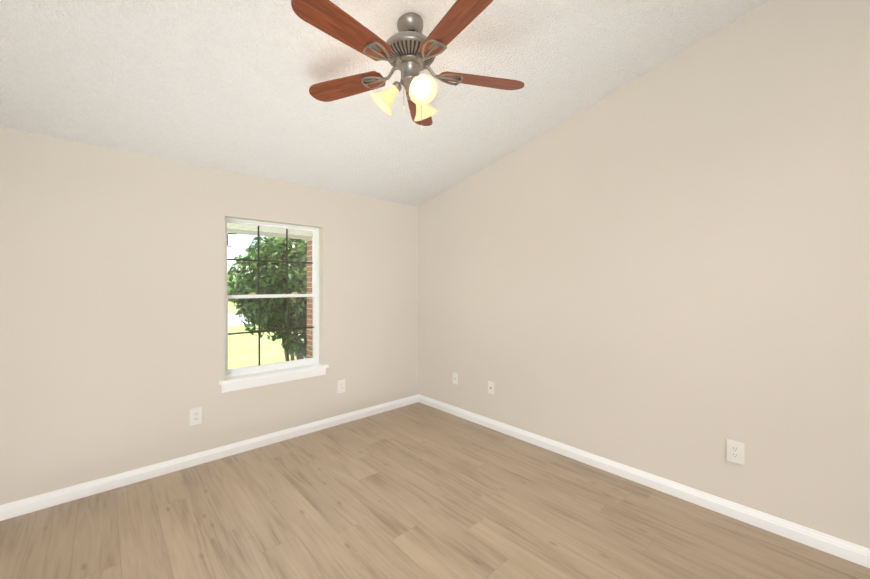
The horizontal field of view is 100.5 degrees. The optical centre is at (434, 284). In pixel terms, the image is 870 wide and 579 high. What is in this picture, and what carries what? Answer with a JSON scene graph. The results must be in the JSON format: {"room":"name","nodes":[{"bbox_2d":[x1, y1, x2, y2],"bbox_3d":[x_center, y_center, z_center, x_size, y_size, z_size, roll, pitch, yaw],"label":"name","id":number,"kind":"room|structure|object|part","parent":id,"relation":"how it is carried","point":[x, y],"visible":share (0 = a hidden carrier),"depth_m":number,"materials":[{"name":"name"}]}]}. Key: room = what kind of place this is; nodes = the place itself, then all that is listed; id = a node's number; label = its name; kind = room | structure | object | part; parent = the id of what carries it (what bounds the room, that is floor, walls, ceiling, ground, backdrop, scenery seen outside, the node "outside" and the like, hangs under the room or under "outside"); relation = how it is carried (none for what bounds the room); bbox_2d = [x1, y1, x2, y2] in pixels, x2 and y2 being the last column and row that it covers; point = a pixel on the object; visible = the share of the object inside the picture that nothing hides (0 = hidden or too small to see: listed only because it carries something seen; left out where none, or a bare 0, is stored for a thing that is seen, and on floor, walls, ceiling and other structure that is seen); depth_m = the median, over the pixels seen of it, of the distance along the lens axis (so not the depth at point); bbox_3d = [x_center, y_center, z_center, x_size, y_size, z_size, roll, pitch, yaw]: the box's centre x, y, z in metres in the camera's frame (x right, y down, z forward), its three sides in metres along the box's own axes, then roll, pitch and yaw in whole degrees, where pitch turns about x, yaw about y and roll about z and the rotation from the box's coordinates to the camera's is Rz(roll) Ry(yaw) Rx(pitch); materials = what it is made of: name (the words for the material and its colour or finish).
{"room":"empty bedroom","nodes":[
{"label":"empty bedroom","id":0,"kind":"room"},
{"bbox_2d":[0,127,418,504],"bbox_3d":[-1.558,0.218,3.464,3.690,2.490,0.250,0,0,-43],"label":"wall","id":1,"kind":"structure","parent":0,"point":[112,311],"depth_m":2.74,"materials":[{"name":"paint"}]},
{"bbox_2d":[190,407,202,425],"bbox_3d":[-1.938,1.068,2.936,0.088,0.136,0.009,0,0,-43],"label":"electrical outlet","id":2,"kind":"object","parent":1,"relation":"attached to","point":[195,416],"visible":1,"depth_m":2.93,"materials":[{"name":"white plastic"}]},
{"bbox_2d":[0,394,418,520],"bbox_3d":[-1.468,1.417,3.363,3.450,0.093,0.016,0,0,-43],"label":"baseboard","id":3,"kind":"structure","parent":1,"relation":"attached to","point":[41,501],"depth_m":2.83,"materials":[{"name":"white paint"}]},
{"bbox_2d":[227,223,311,235],"bbox_3d":[-2.750,-0.635,2.953,4.000,0.065,0.610,0,0,-43],"label":"soffit","id":4,"kind":"structure","parent":1,"relation":"attached to","point":[261,228],"depth_m":3.94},
{"bbox_2d":[227,228,311,239],"bbox_3d":[-2.969,-0.697,3.191,4.000,0.280,0.035,0,0,-43],"label":"roof fascia","id":5,"kind":"object","parent":4,"relation":"attached to","point":[268,234],"depth_m":4.15,"materials":[{"name":"white paint"}]},
{"bbox_2d":[225,217,318,377],"bbox_3d":[-1.549,0.114,3.472,0.883,1.400,0.080,0,0,-43],"label":"window","id":6,"kind":"structure","parent":1,"relation":"in","point":[278,365],"depth_m":3.48,"materials":[{"name":"white plastic"}]},
{"bbox_2d":[227,226,312,294],"bbox_3d":[-1.559,-0.224,3.484,0.791,0.652,0.008,0,0,-43],"label":"window grille","id":7,"kind":"object","parent":6,"relation":"attached to","point":[258,260],"depth_m":3.53,"materials":[{"name":"brown metal"}]},
{"bbox_2d":[228,297,313,364],"bbox_3d":[-1.539,0.437,3.460,0.791,0.628,0.008,0,0,-43],"label":"window grille","id":8,"kind":"object","parent":6,"relation":"attached to","point":[288,328],"depth_m":3.41,"materials":[{"name":"brown metal"}]},
{"bbox_2d":[219,363,328,392],"bbox_3d":[-1.479,0.865,3.394,0.963,0.105,0.148,0,0,-43],"label":"window sill","id":9,"kind":"structure","parent":1,"relation":"attached to","point":[234,383],"depth_m":3.32,"materials":[{"name":"white paint"}]},
{"bbox_2d":[338,379,344,392],"bbox_3d":[-0.983,1.072,3.814,0.088,0.136,0.009,0,0,-43],"label":"electrical outlet","id":10,"kind":"object","parent":1,"relation":"attached to","point":[341,386],"visible":1,"depth_m":3.81,"materials":[{"name":"white plastic"}]},
{"bbox_2d":[0,0,769,206],"bbox_3d":[-0.197,-1.482,1.988,3.690,1.115,4.270,0,0,-43],"label":"ceiling","id":11,"kind":"structure","parent":0,"point":[223,84],"depth_m":2.25,"materials":[{"name":"white paint"}]},
{"bbox_2d":[291,0,523,130],"bbox_3d":[-0.145,-1.135,1.915,1.256,0.597,1.269,0,0,-43],"label":"fan","id":12,"kind":"object","parent":11,"relation":"hanging from","point":[408,52],"visible":1,"depth_m":1.85,"materials":[{"name":"brown wood"}]},
{"bbox_3d":[-0.405,-1.155,1.639,0.146,0.034,0.503,0,0,40],"label":"blade","id":13,"kind":"part","parent":12,"relation":"part of","materials":[{"name":"brown wood"}]},
{"bbox_3d":[-0.520,-1.154,2.115,0.503,0.034,0.146,0,0,22],"label":"blade","id":14,"kind":"part","parent":12,"relation":"part of","materials":[{"name":"brown wood"}]},
{"bbox_3d":[-0.282,-1.005,1.960,0.144,0.157,0.142,0,0,-43],"label":"lamp shade","id":15,"kind":"part","parent":12,"relation":"part of","materials":[{"name":"white glass"}]},
{"bbox_3d":[-0.200,-1.071,1.958,0.062,0.050,0.061,0,0,-43],"label":"light arm","id":16,"kind":"part","parent":12,"relation":"part of"},
{"bbox_3d":[-0.135,-1.182,1.956,0.278,0.279,0.278,0,0,-43],"label":"motor","id":17,"kind":"part","parent":12,"relation":"part of","materials":[{"name":"silver metal"}]},
{"bbox_3d":[-0.106,-1.071,1.899,0.054,0.050,0.067,0,0,-43],"label":"light arm","id":18,"kind":"part","parent":12,"relation":"part of"},
{"bbox_3d":[-0.083,-1.029,1.860,0.034,0.047,0.044,0,0,-43],"label":"bulb","id":19,"kind":"part","parent":12,"relation":"part of","materials":[{"name":"white glass"}]},
{"bbox_3d":[-0.103,-1.154,2.372,0.146,0.034,0.503,0,0,4],"label":"blade","id":20,"kind":"part","parent":12,"relation":"part of","materials":[{"name":"brown wood"}]},
{"bbox_3d":[-0.074,-1.006,1.834,0.146,0.157,0.154,0,0,-43],"label":"lamp shade","id":21,"kind":"part","parent":12,"relation":"part of","materials":[{"name":"white glass"}]},
{"bbox_3d":[-0.068,-1.005,2.076,0.154,0.157,0.146,0,0,-43],"label":"lamp shade","id":22,"kind":"part","parent":12,"relation":"part of","materials":[{"name":"white glass"}]},
{"bbox_3d":[0.084,-1.155,1.601,0.146,0.034,0.503,0,0,-32],"label":"blade","id":23,"kind":"part","parent":12,"relation":"part of","materials":[{"name":"brown wood"}]},
{"bbox_3d":[0.270,-1.155,2.054,0.503,0.034,0.146,0,0,-14],"label":"blade","id":24,"kind":"part","parent":12,"relation":"part of","materials":[{"name":"brown wood"}]},
{"bbox_2d":[0,402,869,578],"bbox_3d":[-0.197,1.520,1.982,3.690,0.120,4.270,0,0,-43],"label":"floor","id":25,"kind":"structure","parent":0,"point":[418,490],"depth_m":2.21,"materials":[{"name":"laminate"}]},
{"bbox_2d":[419,0,869,548],"bbox_3d":[1.201,-0.247,3.101,0.120,3.420,4.020,0,0,-43],"label":"wall","id":26,"kind":"structure","parent":0,"point":[662,270],"depth_m":2.42,"materials":[{"name":"paint"}]},
{"bbox_2d":[453,372,457,384],"bbox_3d":[0.227,1.055,4.063,0.008,0.124,0.078,0,0,-43],"label":"outlet","id":27,"kind":"object","parent":26,"relation":"attached to","point":[455,378],"visible":1,"depth_m":4.06,"materials":[{"name":"white plastic"}]},
{"bbox_2d":[488,381,493,393],"bbox_3d":[0.566,1.051,3.687,0.018,0.124,0.078,0,0,-43],"label":"outlet","id":28,"kind":"object","parent":26,"relation":"attached to","point":[490,387],"visible":1,"depth_m":3.68,"materials":[{"name":"white plastic"}]},
{"bbox_2d":[419,394,869,567],"bbox_3d":[1.111,1.416,3.096,0.016,0.093,3.900,0,0,-43],"label":"baseboard","id":29,"kind":"structure","parent":26,"relation":"attached to","point":[843,549],"depth_m":2.44,"materials":[{"name":"white paint"}]},
{"bbox_2d":[726,439,743,464],"bbox_3d":[1.879,1.049,2.266,0.009,0.136,0.088,0,0,-43],"label":"electrical outlet","id":30,"kind":"object","parent":26,"relation":"attached to","point":[734,451],"visible":1,"depth_m":2.26,"materials":[{"name":"white plastic"}]},
{"label":"outside","id":31,"kind":"structure","parent":0,"visible":0},
{"bbox_2d":[228,301,245,312],"bbox_3d":[-38.108,1.954,45.757,160.000,0.200,68.000,0,0,-43],"label":"ground","id":32,"kind":"structure","parent":31,"point":[231,309],"depth_m":28.11,"materials":[{"name":"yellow plant"}]},
{"bbox_2d":[227,271,291,299],"bbox_3d":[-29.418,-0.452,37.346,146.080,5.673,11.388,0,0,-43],"label":"tree","id":33,"kind":"object","parent":32,"relation":"on","point":[228,288],"depth_m":40.30,"materials":[{"name":"green plant"}]},
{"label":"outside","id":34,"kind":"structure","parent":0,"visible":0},
{"bbox_2d":[228,313,250,325],"bbox_3d":[-12.387,1.889,17.786,120.000,0.210,8.000,0,0,-43],"label":"street","id":35,"kind":"structure","parent":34,"point":[236,320],"depth_m":17.99,"materials":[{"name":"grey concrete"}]},
{"bbox_2d":[228,324,304,368],"bbox_3d":[-5.026,1.877,9.780,80.000,0.200,13.750,0,0,-43],"label":"lawn","id":36,"kind":"structure","parent":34,"point":[272,351],"depth_m":9.91,"materials":[{"name":"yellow plant"}]},
{"bbox_2d":[227,236,306,360],"bbox_3d":[-2.083,0.480,5.597,2.044,2.586,1.644,0,0,-43],"label":"tree","id":37,"kind":"object","parent":36,"relation":"on","point":[298,270],"depth_m":4.99,"materials":[{"name":"green plant"}]},
{"bbox_2d":[307,240,311,357],"bbox_3d":[-1.211,0.316,4.564,0.450,2.900,0.900,0,0,-43],"label":"brick wall","id":38,"kind":"structure","parent":36,"relation":"on","point":[309,268],"depth_m":4.68,"materials":[{"name":"red brick"}]}
]}

